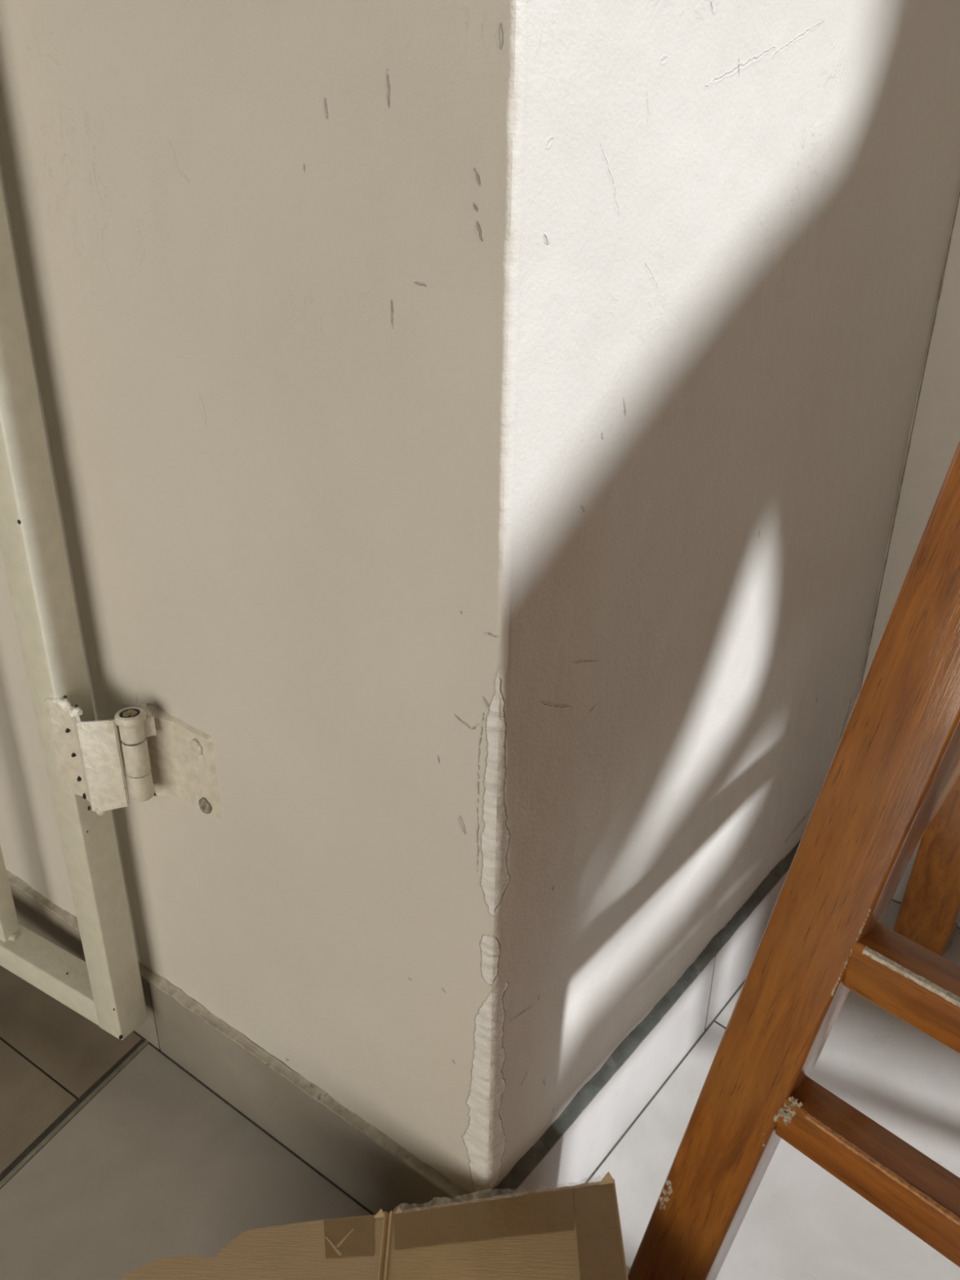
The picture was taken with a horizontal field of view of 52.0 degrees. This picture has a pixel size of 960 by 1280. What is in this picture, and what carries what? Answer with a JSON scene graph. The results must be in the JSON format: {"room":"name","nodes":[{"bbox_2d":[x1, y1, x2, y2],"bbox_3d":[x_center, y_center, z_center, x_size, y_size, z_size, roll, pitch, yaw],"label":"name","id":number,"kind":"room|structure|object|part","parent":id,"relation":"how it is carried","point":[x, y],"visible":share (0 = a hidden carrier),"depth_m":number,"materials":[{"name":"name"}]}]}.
{"room":"storage room","nodes":[
{"label":"storage room","id":0,"kind":"room"},
{"bbox_2d":[0,0,515,1198],"bbox_3d":[-0.704,-0.819,0.782,1.799,2.500,0.003,18,30,32],"label":"wall","id":1,"kind":"structure","parent":0,"point":[261,248],"depth_m":0.66,"materials":[{"name":"paint"}]},
{"bbox_2d":[0,180,154,1039],"bbox_3d":[-0.657,-0.452,0.814,0.898,1.690,0.040,15,29,28],"label":"metal gate","id":2,"kind":"object","parent":1,"relation":"attached to","point":[82,755],"visible":1,"depth_m":0.83,"materials":[{"name":"metal"}]},
{"bbox_3d":[-0.701,0.287,1.186,0.752,0.034,0.034,15,29,28],"label":"rail","id":3,"kind":"part","parent":2,"relation":"part of","materials":[{"name":"metal"}]},
{"bbox_2d":[114,703,222,819],"bbox_3d":[-0.264,0.105,0.820,0.086,0.097,0.042,18,30,32],"label":"wall hinge","id":4,"kind":"object","parent":1,"relation":"attached to","point":[182,757],"visible":0.97,"depth_m":0.83,"materials":[{"name":"paint"}]},
{"bbox_2d":[5,869,479,1217],"bbox_3d":[-0.717,0.268,1.285,1.811,0.106,0.015,18,30,32],"label":"baseboard","id":5,"kind":"structure","parent":1,"relation":"attached to","point":[361,1161],"depth_m":0.94,"materials":[{"name":"tile"}]},
{"bbox_2d":[0,667,959,1279],"bbox_3d":[0.792,0.591,0.824,6.800,0.050,5.800,1,25,0],"label":"floor","id":6,"kind":"structure","parent":0,"point":[155,1166],"depth_m":0.94,"materials":[{"name":"tile"}]},
{"bbox_2d":[0,1040,149,1187],"bbox_3d":[-0.939,0.920,0.011,0.006,0.001,2.620,13,28,24],"label":"trim","id":7,"kind":"structure","parent":6,"relation":"on","point":[6,1179],"depth_m":0.98,"materials":[{"name":"grey metal"}]},
{"bbox_2d":[121,1171,627,1279],"bbox_3d":[-0.082,0.542,0.674,0.376,0.144,0.292,1,25,0],"label":"cardboard box","id":8,"kind":"object","parent":6,"relation":"on","point":[566,1233],"visible":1,"depth_m":0.73,"materials":[{"name":"beige cardboard"}]},
{"bbox_2d":[627,441,959,1279],"bbox_3d":[0.462,0.161,0.751,0.384,0.782,0.661,22,32,37],"label":"wooden ladder","id":9,"kind":"object","parent":6,"relation":"on","point":[891,784],"visible":1,"depth_m":0.61,"materials":[{"name":"brown wood"}]},
{"bbox_3d":[0.548,0.185,1.109,0.073,0.437,0.094,-22,33,-39],"label":"leg","id":10,"kind":"part","parent":9,"relation":"part of","materials":[{"name":"brown wood"}]},
{"bbox_2d":[487,0,959,1195],"bbox_3d":[0.255,-0.703,0.563,0.003,2.500,0.738,20,31,35],"label":"wall","id":11,"kind":"structure","parent":0,"point":[731,220],"depth_m":0.73,"materials":[{"name":"paint"}]},
{"bbox_2d":[485,838,801,1198],"bbox_3d":[0.240,0.380,1.063,0.018,0.118,0.746,20,31,35],"label":"baseboard","id":12,"kind":"structure","parent":11,"relation":"attached to","point":[571,1150],"depth_m":0.97,"materials":[{"name":"tile"}]},
{"bbox_2d":[857,185,959,697],"bbox_3d":[1.049,-0.652,0.480,1.650,2.500,0.120,20,31,35],"label":"wall","id":13,"kind":"structure","parent":0,"point":[935,434],"depth_m":1.09,"materials":[{"name":"paint"}]},
{"bbox_2d":[858,189,959,693],"bbox_3d":[0.484,-0.476,0.981,0.003,1.500,0.001,1,25,0],"label":"trim","id":14,"kind":"structure","parent":13,"relation":"attached to","point":[948,250],"depth_m":1.10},
{"bbox_2d":[891,840,959,928],"bbox_3d":[1.056,0.470,0.895,1.487,0.118,0.016,20,31,35],"label":"baseboard","id":15,"kind":"structure","parent":13,"relation":"attached to","point":[898,896],"depth_m":1.27,"materials":[{"name":"tile"}]}
]}

